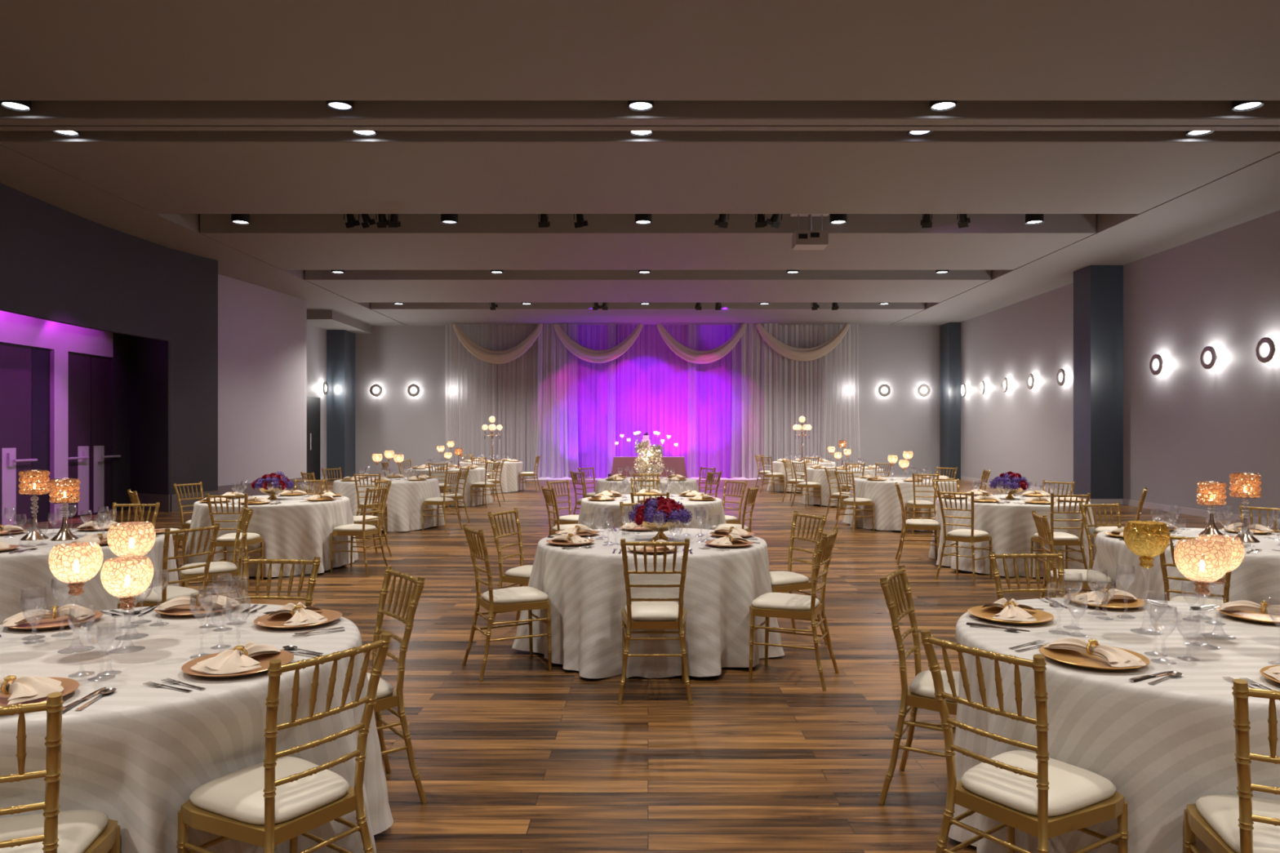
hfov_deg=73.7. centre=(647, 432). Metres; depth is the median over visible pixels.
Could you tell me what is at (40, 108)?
ceiling recess
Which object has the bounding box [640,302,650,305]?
recessed light
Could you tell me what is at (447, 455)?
goblet
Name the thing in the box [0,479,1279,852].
floor
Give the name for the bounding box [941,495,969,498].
charger plate
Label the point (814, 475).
tablecloth
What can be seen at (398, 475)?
napkin
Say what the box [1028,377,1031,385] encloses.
diffuser
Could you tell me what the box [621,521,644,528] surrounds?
napkin
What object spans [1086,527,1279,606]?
tablecloth
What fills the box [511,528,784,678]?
tablecloth
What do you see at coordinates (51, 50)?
ceiling
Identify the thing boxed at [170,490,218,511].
baseboard
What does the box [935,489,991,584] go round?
chair
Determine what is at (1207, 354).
diffuser
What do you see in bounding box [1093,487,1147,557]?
chair
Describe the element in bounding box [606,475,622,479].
napkin
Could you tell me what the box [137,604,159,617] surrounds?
knife
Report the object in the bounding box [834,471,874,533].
chair
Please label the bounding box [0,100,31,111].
recessed light
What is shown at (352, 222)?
track spotlight
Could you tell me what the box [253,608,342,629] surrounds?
charger plate
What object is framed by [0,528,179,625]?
tablecloth
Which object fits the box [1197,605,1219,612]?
knife
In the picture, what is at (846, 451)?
goblet
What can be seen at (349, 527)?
cushion
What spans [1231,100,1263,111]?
recessed light
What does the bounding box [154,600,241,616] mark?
charger plate
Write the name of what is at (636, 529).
charger plate
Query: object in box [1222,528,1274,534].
charger plate
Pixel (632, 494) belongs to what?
chair
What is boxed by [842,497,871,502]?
cushion
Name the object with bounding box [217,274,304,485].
wall
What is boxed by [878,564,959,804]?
chair
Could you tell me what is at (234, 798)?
cushion
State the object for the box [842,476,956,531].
tablecloth
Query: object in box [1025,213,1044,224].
recessed light
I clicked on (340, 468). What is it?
chair
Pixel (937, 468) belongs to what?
chair
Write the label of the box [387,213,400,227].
track spotlight
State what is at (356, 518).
cushion
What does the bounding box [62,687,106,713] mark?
knife
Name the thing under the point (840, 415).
curtain
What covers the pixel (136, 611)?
spoon
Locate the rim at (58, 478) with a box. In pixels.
[51,478,77,479]
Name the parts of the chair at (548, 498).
leg, seat frame, leg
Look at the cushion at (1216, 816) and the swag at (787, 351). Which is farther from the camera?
the swag at (787, 351)
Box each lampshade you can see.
[18,470,49,494]
[48,479,79,503]
[1196,481,1226,505]
[1229,473,1261,497]
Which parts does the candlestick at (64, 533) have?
stem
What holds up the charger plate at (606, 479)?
on the tablecloth at (624, 487)
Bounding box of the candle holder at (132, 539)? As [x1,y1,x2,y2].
[106,521,155,557]
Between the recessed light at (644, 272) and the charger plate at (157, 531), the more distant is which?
the recessed light at (644, 272)
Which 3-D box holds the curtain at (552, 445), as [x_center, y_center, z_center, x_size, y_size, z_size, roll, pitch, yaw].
[-3.109,-1.017,27.782,1.068,5.070,0.263,0,0,0]
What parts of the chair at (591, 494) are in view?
leg, leg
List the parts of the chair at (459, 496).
seat frame, leg, leg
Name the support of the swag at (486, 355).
hanging from the ceiling at (407, 317)
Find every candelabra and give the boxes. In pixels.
[481,416,502,462]
[792,416,811,462]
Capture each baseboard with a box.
[13,511,105,525]
[129,493,169,511]
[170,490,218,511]
[217,477,304,496]
[367,475,936,478]
[960,476,1279,528]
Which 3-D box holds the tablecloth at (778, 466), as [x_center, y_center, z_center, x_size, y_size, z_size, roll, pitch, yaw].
[4.088,1.145,22.283,1.757,0.761,1.807,0,0,37]
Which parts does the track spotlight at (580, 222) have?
barn door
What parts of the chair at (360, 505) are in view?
leg, rail, rail, seat frame, leg, leg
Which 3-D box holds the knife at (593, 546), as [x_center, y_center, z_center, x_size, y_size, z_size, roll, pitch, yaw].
[-0.461,0.760,5.657,0.233,0.006,0.021,0,0,-26]
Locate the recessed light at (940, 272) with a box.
[935,270,949,274]
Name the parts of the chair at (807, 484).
leg, leg, leg, seat frame, leg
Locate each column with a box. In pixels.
[326,329,355,479]
[939,322,960,479]
[1073,265,1123,498]
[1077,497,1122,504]
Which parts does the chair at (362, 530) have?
leg, leg, seat frame, leg, rail, rail, rail, rail, leg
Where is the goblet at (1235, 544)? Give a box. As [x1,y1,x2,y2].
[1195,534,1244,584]
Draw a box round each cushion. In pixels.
[0,809,108,852]
[133,586,199,603]
[164,528,184,535]
[180,561,237,575]
[185,520,191,524]
[189,756,349,825]
[216,533,260,542]
[333,524,376,531]
[353,515,377,522]
[359,500,380,505]
[366,672,394,699]
[424,497,453,502]
[438,483,449,486]
[440,493,462,497]
[471,481,493,485]
[481,586,548,604]
[488,479,498,481]
[505,564,533,578]
[520,471,536,474]
[552,524,591,531]
[559,515,578,521]
[586,492,595,496]
[624,601,683,621]
[709,523,748,529]
[724,515,737,521]
[751,592,819,610]
[765,472,782,475]
[769,570,808,586]
[788,479,804,482]
[797,481,819,485]
[831,492,849,496]
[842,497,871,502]
[906,500,933,505]
[906,519,939,526]
[908,670,959,702]
[946,528,988,537]
[960,750,1115,817]
[1033,532,1079,541]
[1050,568,1112,582]
[1094,526,1123,533]
[1169,595,1230,605]
[1195,794,1279,852]
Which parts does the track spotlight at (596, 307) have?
barn door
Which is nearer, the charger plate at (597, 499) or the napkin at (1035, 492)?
the charger plate at (597, 499)
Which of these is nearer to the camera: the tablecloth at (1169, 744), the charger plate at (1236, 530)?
the tablecloth at (1169, 744)
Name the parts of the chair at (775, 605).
leg, leg, seat frame, leg, rail, rail, rail, leg, rail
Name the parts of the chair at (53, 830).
rail, rail, rail, rail, leg, seat frame, leg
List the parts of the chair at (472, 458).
rail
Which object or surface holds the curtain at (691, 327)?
hanging from the ceiling at (407, 317)
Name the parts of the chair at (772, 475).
leg, leg, seat frame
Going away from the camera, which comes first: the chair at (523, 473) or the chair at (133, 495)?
the chair at (133, 495)
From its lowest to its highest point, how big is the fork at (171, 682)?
0.006 m
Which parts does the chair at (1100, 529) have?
leg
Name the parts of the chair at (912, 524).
leg, leg, seat frame, leg, leg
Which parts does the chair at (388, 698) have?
leg, seat frame, rail, rail, rail, rail, leg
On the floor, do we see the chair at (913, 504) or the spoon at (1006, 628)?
the chair at (913, 504)
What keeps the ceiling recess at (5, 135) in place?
attached to the ceiling at (158, 177)
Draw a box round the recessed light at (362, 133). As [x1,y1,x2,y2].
[351,130,377,137]
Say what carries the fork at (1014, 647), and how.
on the tablecloth at (1169, 744)
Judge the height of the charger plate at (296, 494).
0.021 m
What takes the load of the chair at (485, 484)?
on the floor
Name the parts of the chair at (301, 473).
leg, leg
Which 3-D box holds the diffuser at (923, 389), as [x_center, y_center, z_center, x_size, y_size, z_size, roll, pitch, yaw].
[9.125,-1.395,28.214,0.252,0.252,0.012,0,0,0]
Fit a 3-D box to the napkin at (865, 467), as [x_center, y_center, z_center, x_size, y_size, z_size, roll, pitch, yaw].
[4.566,0.719,17.724,0.331,0.053,0.149,0,0,-32]
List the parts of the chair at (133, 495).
leg, leg, leg, seat frame, leg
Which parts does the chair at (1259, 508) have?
leg, rail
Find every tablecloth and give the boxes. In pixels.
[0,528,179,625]
[0,603,393,852]
[182,494,358,577]
[332,477,444,532]
[406,466,492,506]
[459,461,525,493]
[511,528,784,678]
[577,493,726,529]
[595,476,698,494]
[767,461,835,491]
[801,466,884,506]
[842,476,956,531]
[928,494,1095,577]
[947,597,1279,852]
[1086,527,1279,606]
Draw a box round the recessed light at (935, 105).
[929,100,957,111]
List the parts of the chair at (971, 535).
leg, rail, leg, rail, rail, rail, seat frame, leg, leg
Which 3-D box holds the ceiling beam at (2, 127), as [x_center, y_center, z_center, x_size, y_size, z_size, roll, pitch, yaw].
[0.000,-3.760,9.970,15.940,0.420,0.140,0,0,0]
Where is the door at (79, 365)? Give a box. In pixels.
[68,352,90,517]
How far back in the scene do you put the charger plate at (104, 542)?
5.80 m
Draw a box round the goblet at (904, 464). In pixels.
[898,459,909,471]
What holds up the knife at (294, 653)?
on the tablecloth at (137, 753)
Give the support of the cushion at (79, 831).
on the chair at (53, 830)
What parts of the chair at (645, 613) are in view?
leg, leg, seat frame, rail, rail, rail, rail, leg, leg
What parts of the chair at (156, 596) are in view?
seat frame, leg, rail, rail, rail, rail, leg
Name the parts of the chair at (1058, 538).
leg, leg, seat frame, leg, rail, rail, rail, rail, leg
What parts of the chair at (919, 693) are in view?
leg, rail, rail, rail, leg, rail, seat frame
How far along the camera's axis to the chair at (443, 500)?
13.31 m
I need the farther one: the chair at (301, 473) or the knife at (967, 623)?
the chair at (301, 473)
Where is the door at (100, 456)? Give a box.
[90,355,120,514]
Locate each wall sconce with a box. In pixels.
[320,381,328,394]
[369,384,382,396]
[407,384,419,396]
[878,384,890,396]
[917,384,930,396]
[960,383,968,396]
[978,381,986,395]
[1000,377,1011,391]
[1026,373,1035,389]
[1056,368,1068,386]
[1149,354,1164,374]
[1200,346,1217,368]
[1255,337,1275,362]
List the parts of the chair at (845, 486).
leg, leg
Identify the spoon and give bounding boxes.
[75,688,115,710]
[129,605,155,613]
[282,645,324,654]
[565,546,592,549]
[969,625,1019,631]
[1038,598,1058,605]
[1148,671,1182,684]
[1190,604,1214,608]
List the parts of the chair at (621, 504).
leg, rail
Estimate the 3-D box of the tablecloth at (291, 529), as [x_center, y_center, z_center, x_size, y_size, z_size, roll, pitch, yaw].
[-4.293,1.145,9.701,1.794,0.761,1.738,0,0,-7]
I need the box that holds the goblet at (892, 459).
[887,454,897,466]
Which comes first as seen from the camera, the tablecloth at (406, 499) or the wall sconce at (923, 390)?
the tablecloth at (406, 499)
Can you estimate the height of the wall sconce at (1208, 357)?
0.410 m
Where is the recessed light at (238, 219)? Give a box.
[231,213,249,224]
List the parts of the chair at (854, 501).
leg, rail, leg, leg, seat frame, leg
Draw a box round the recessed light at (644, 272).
[638,270,650,274]
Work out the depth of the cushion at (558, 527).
9.37 m
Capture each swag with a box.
[452,323,542,364]
[553,323,643,363]
[656,323,746,364]
[755,323,849,360]
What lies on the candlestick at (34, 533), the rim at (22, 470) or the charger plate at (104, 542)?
the rim at (22, 470)
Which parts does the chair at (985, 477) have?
leg, leg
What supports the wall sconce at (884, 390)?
attached to the wall at (904, 358)
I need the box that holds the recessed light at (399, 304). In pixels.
[393,302,404,305]
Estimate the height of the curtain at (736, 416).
5.070 m
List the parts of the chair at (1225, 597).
leg, rail, rail, rail, rail, leg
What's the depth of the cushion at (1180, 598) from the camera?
5.21 m
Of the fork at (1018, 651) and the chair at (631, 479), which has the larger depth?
the chair at (631, 479)
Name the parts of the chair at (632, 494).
leg, rail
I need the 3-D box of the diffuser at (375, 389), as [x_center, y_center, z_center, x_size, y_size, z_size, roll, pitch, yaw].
[-8.992,-1.395,28.214,0.252,0.252,0.012,0,0,0]
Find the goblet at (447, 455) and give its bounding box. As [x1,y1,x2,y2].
[444,452,452,461]
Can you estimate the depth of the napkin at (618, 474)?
14.32 m
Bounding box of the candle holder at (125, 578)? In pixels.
[100,556,153,610]
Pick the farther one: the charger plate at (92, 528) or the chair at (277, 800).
the charger plate at (92, 528)
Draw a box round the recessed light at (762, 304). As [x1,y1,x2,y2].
[759,302,769,305]
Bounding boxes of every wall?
[0,182,170,341]
[130,335,170,511]
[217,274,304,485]
[304,300,306,486]
[306,324,326,477]
[355,325,939,475]
[960,209,1279,520]
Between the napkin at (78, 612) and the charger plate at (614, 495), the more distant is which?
the charger plate at (614, 495)
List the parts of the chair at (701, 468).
leg, leg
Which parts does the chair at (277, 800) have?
leg, seat frame, leg, leg, rail, rail, rail, rail, leg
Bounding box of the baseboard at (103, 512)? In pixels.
[13,511,105,525]
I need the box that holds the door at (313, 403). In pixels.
[306,396,319,482]
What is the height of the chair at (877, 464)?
0.935 m
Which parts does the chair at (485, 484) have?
leg, seat frame, leg, leg, leg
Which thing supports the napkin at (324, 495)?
on the charger plate at (322, 499)
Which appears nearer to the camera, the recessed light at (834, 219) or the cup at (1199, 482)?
the cup at (1199, 482)
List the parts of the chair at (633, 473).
leg, rail, leg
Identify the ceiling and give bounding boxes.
[0,0,1279,100]
[0,141,1279,213]
[0,143,407,325]
[200,232,1095,270]
[306,280,989,302]
[306,310,371,333]
[372,309,923,325]
[888,151,1279,325]
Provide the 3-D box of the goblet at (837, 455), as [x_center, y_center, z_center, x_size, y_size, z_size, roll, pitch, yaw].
[4.019,0.594,18.050,0.159,0.342,0.159,0,0,0]
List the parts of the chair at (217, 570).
leg, seat frame, leg, leg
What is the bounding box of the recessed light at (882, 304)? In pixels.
[879,302,889,305]
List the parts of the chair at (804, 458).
rail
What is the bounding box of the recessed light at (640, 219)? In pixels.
[635,213,651,224]
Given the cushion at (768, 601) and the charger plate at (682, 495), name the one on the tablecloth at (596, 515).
the charger plate at (682, 495)
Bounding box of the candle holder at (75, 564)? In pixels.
[48,542,102,595]
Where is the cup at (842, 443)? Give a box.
[838,440,846,447]
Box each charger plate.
[0,528,27,535]
[0,544,19,551]
[0,677,79,706]
[8,610,103,630]
[71,539,107,545]
[75,525,109,531]
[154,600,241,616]
[155,528,164,534]
[181,649,293,678]
[198,499,231,502]
[240,501,271,504]
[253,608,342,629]
[277,493,306,496]
[305,497,336,501]
[313,493,342,497]
[340,479,361,481]
[386,475,404,477]
[406,478,426,480]
[546,538,594,546]
[555,530,599,537]
[587,497,616,501]
[605,479,625,480]
[607,493,622,497]
[620,526,650,531]
[626,546,678,553]
[635,492,662,493]
[667,478,687,480]
[678,493,704,497]
[687,497,716,501]
[704,539,753,547]
[709,532,754,537]
[866,478,887,480]
[902,480,924,481]
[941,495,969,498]
[967,605,1054,624]
[969,499,998,502]
[973,493,991,495]
[1022,493,1050,497]
[1023,500,1056,504]
[1039,644,1150,670]
[1053,497,1085,502]
[1063,592,1147,609]
[1104,531,1123,537]
[1168,526,1178,531]
[1216,606,1279,624]
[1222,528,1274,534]
[1259,665,1279,683]
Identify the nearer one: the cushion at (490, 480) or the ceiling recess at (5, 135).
the ceiling recess at (5, 135)
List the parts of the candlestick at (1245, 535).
stem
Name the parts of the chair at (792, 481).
leg, leg, seat frame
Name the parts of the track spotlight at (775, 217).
barn door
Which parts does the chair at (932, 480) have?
leg, rail, leg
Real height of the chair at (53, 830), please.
0.935 m
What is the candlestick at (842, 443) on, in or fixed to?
on the tablecloth at (814, 475)
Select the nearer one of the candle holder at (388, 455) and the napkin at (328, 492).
the napkin at (328, 492)
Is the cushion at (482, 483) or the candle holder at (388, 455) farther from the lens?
the cushion at (482, 483)
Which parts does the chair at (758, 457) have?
leg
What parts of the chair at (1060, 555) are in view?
leg, rail, rail, leg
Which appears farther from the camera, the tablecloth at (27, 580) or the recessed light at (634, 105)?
the recessed light at (634, 105)
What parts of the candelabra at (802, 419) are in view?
globe, globe, globe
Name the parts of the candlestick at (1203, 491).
stem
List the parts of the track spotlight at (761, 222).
barn door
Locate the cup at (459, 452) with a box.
[454,448,462,455]
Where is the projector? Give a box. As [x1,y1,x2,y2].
[790,213,829,249]
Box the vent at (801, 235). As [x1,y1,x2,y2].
[798,232,819,238]
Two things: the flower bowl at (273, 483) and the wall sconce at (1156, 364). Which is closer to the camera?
the flower bowl at (273, 483)
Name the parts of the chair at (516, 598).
rail, leg, rail, rail, rail, leg, seat frame, leg, leg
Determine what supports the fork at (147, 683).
on the tablecloth at (137, 753)
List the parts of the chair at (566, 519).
leg, rail, seat frame, leg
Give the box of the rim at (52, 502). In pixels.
[51,501,77,503]
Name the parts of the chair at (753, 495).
leg, leg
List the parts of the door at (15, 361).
push plate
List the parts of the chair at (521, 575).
leg, rail, rail, rail, rail, seat frame, leg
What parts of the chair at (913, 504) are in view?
leg, leg, seat frame, rail, rail, leg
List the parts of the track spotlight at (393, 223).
barn door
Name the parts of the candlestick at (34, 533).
stem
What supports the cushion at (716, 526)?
on the chair at (753, 495)
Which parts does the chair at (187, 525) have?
leg, seat frame, rail, rail, leg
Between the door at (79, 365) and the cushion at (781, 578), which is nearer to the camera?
the cushion at (781, 578)
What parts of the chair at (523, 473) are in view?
seat frame, leg, leg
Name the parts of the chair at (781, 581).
seat frame, leg, rail, rail, rail, rail, leg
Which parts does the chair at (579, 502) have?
leg, leg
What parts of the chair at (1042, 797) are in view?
leg, rail, rail, rail, rail, leg, seat frame, leg, leg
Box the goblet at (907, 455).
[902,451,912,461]
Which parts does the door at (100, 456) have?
push plate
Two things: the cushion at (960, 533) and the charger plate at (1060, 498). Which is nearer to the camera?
the cushion at (960, 533)
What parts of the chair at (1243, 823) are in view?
leg, seat frame, leg, rail, rail, rail, rail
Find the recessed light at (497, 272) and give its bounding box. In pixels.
[490,270,503,274]
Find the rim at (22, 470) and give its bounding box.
[21,470,48,471]
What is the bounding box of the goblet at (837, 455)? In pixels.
[834,452,841,461]
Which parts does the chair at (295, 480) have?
leg, rail, leg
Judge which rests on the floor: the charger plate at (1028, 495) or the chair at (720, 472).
the chair at (720, 472)
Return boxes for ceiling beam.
[0,118,1279,124]
[0,124,1279,130]
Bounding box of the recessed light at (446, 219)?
[440,213,457,224]
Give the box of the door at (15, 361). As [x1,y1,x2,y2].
[0,342,37,527]
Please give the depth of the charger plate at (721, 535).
6.31 m
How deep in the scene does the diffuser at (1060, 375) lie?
20.55 m
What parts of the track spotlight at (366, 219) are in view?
barn door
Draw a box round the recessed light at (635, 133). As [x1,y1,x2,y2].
[629,130,653,137]
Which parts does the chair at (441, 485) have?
leg, seat frame, leg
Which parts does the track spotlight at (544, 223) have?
barn door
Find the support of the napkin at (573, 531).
on the charger plate at (584, 533)
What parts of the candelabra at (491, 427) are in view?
globe, globe, globe, globe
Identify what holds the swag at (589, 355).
hanging from the ceiling at (407, 317)
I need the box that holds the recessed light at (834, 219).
[829,213,847,224]
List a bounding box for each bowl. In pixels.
[250,471,294,499]
[627,496,692,540]
[988,471,1030,499]
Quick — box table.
[610,456,687,478]
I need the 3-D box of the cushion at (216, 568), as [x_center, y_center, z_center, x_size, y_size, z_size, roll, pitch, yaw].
[-3.433,1.054,6.672,0.392,0.059,0.355,0,0,-33]
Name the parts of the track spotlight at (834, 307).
barn door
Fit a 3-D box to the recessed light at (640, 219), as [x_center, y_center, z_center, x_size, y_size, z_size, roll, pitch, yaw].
[-0.080,-3.805,14.620,0.290,0.420,0.290,0,0,0]
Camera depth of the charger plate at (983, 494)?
10.42 m
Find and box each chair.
[0,692,119,852]
[111,502,159,527]
[117,522,220,608]
[127,488,186,573]
[173,481,203,550]
[176,632,391,852]
[178,506,253,600]
[205,493,263,588]
[240,555,320,607]
[293,479,325,494]
[300,471,316,493]
[321,466,342,490]
[330,485,388,574]
[353,473,387,536]
[353,480,391,556]
[366,566,426,804]
[381,461,390,477]
[398,459,411,475]
[422,470,462,532]
[427,462,451,509]
[440,466,470,523]
[460,454,473,462]
[462,524,551,681]
[470,461,500,507]
[471,457,490,489]
[488,458,505,501]
[488,507,533,631]
[519,455,540,492]
[541,486,591,536]
[546,480,578,535]
[569,471,586,515]
[577,466,595,497]
[617,538,692,705]
[619,502,644,525]
[630,478,660,493]
[630,492,669,511]
[632,472,659,492]
[698,466,715,496]
[704,471,722,497]
[709,485,759,532]
[722,480,746,524]
[748,526,839,691]
[755,454,770,488]
[760,456,784,493]
[769,511,827,644]
[782,459,804,502]
[791,461,821,507]
[800,457,819,493]
[824,466,849,519]
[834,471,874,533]
[841,462,865,510]
[875,462,891,476]
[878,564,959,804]
[894,482,940,565]
[905,472,939,534]
[920,629,1128,852]
[931,478,959,498]
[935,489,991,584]
[936,466,957,479]
[979,469,991,490]
[988,551,1065,599]
[1030,493,1090,587]
[1031,510,1114,598]
[1042,480,1075,496]
[1079,502,1121,592]
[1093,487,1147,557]
[1159,535,1231,605]
[1182,679,1279,852]
[1239,504,1279,532]
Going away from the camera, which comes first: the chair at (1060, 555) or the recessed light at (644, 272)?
the chair at (1060, 555)
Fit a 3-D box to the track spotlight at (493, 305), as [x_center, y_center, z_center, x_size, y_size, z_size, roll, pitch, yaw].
[-4.289,-3.603,23.684,0.160,0.403,0.240,0,0,17]
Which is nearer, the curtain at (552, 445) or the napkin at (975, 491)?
the napkin at (975, 491)
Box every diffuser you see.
[373,386,379,393]
[409,386,417,393]
[880,386,888,393]
[920,386,927,393]
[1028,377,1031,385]
[1058,373,1062,382]
[1152,359,1159,370]
[1204,351,1211,364]
[1260,342,1269,356]
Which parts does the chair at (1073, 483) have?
leg, rail, leg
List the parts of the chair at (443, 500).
leg, leg, seat frame, leg, leg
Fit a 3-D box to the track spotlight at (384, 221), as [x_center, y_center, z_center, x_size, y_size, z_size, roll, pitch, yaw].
[-4.403,-3.599,14.176,0.160,0.410,0.224,0,0,11]
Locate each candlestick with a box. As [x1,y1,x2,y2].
[18,470,49,540]
[48,478,79,541]
[454,448,462,468]
[838,440,846,466]
[1196,481,1226,535]
[1229,472,1261,542]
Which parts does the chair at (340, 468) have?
leg, leg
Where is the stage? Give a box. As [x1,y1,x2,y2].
[525,476,760,479]
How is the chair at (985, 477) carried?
on the floor
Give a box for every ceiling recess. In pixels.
[0,100,1279,118]
[0,130,1279,141]
[200,213,1096,232]
[305,270,991,279]
[370,302,924,309]
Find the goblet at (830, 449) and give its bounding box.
[827,446,835,454]
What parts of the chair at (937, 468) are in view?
rail, leg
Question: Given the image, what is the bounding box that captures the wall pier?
[170,248,217,494]
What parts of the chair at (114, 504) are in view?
leg, rail, leg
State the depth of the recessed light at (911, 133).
10.29 m
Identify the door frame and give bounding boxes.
[0,310,130,524]
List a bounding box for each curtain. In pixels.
[445,324,494,465]
[494,324,537,477]
[535,323,568,478]
[566,324,578,477]
[577,324,617,478]
[607,324,616,476]
[617,324,688,475]
[687,324,696,478]
[695,324,732,478]
[730,324,746,478]
[741,323,780,479]
[780,324,822,461]
[820,324,861,466]
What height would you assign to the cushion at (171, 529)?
0.059 m
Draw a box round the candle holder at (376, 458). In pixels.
[372,453,382,465]
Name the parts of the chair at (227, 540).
leg, leg, rail, rail, rail, rail, seat frame, leg, leg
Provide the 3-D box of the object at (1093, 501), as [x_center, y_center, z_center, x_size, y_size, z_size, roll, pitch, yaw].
[9.717,1.470,18.462,0.685,0.120,0.755,0,0,0]
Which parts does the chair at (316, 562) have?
leg, rail, rail, leg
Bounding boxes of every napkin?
[0,524,23,531]
[0,541,11,549]
[0,675,63,705]
[1,604,95,626]
[75,533,107,542]
[76,520,117,528]
[154,594,239,610]
[190,641,280,674]
[202,497,228,501]
[221,491,244,495]
[240,497,271,502]
[266,602,327,626]
[278,489,306,494]
[306,493,333,499]
[318,490,336,495]
[342,476,359,479]
[369,477,390,480]
[385,473,404,476]
[408,475,426,479]
[412,465,424,468]
[461,465,474,468]
[551,533,591,543]
[557,524,594,534]
[591,493,612,499]
[599,490,619,495]
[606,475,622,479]
[611,473,625,477]
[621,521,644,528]
[628,539,675,550]
[636,496,657,501]
[637,488,661,493]
[668,473,683,477]
[670,475,685,479]
[681,489,702,495]
[692,493,713,499]
[709,533,747,545]
[711,526,748,535]
[813,465,826,467]
[861,466,874,468]
[863,473,872,477]
[866,475,884,479]
[905,476,923,480]
[934,475,949,479]
[944,493,965,497]
[966,488,988,493]
[973,495,1001,501]
[981,598,1036,622]
[1021,490,1049,495]
[1023,497,1054,502]
[1044,637,1146,667]
[1059,497,1080,500]
[1069,587,1137,604]
[1111,526,1124,535]
[1149,520,1177,528]
[1218,600,1279,616]
[1223,522,1273,532]
[1263,666,1279,680]
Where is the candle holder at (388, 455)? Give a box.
[384,450,394,461]
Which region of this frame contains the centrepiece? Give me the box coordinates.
[633,435,664,479]
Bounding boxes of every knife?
[8,548,29,553]
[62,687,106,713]
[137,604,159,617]
[288,651,319,657]
[561,546,595,548]
[966,622,1030,631]
[1044,596,1067,608]
[1128,671,1176,682]
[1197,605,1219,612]
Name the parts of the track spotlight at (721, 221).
barn door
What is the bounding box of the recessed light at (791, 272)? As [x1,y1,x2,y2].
[786,270,799,274]
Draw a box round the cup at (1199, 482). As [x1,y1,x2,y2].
[1199,481,1224,483]
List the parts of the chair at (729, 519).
leg, rail, rail, seat frame, rail, rail, leg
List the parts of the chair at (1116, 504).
leg, rail, rail, leg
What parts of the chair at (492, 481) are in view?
leg, leg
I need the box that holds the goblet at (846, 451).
[843,448,851,457]
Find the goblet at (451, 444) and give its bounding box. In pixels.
[446,440,454,449]
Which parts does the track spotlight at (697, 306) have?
barn door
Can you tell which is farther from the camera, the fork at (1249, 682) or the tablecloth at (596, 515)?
the tablecloth at (596, 515)
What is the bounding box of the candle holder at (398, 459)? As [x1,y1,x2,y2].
[393,454,404,465]
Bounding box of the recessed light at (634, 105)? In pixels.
[627,100,653,111]
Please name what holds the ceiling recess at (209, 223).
attached to the ceiling at (282, 251)
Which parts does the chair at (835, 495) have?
leg, leg, seat frame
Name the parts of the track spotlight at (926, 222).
barn door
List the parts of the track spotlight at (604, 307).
barn door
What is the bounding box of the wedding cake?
[641,431,651,453]
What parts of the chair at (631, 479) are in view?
leg, rail, leg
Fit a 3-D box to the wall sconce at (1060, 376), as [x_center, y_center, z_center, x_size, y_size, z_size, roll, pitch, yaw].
[9.990,-1.330,20.550,0.180,0.410,0.410,0,0,0]
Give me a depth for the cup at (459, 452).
18.14 m
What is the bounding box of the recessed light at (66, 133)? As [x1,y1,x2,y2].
[51,130,79,137]
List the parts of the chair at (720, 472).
leg, leg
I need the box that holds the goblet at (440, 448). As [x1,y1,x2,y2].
[436,445,444,453]
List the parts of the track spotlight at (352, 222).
barn door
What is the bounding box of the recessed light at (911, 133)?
[906,130,932,137]
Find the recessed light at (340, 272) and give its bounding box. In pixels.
[330,270,344,274]
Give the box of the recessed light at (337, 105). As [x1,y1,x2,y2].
[325,100,353,111]
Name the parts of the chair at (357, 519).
seat frame, leg, rail, leg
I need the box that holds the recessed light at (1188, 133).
[1186,130,1214,137]
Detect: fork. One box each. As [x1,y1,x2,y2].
[100,611,121,616]
[109,609,135,615]
[142,681,192,692]
[160,678,206,690]
[240,604,257,613]
[246,604,267,613]
[292,629,345,636]
[293,626,344,634]
[1008,640,1045,648]
[1014,642,1049,652]
[1146,601,1164,607]
[1147,600,1175,608]
[1222,676,1253,688]
[1240,678,1271,690]
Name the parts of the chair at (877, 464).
leg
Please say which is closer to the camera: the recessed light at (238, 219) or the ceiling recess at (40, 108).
the ceiling recess at (40, 108)
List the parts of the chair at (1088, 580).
rail, leg, rail, leg, seat frame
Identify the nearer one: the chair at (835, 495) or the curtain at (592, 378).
the chair at (835, 495)
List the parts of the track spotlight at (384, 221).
barn door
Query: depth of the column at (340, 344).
27.35 m
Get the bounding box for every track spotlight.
[343,213,359,227]
[358,213,376,228]
[375,213,389,227]
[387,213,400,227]
[488,302,497,310]
[537,213,550,227]
[573,213,588,227]
[592,302,600,310]
[600,302,608,310]
[694,302,701,310]
[714,213,728,227]
[715,302,721,310]
[755,213,767,227]
[765,213,782,228]
[811,302,819,310]
[831,302,838,310]
[920,213,932,227]
[957,213,970,228]
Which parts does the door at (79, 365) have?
push plate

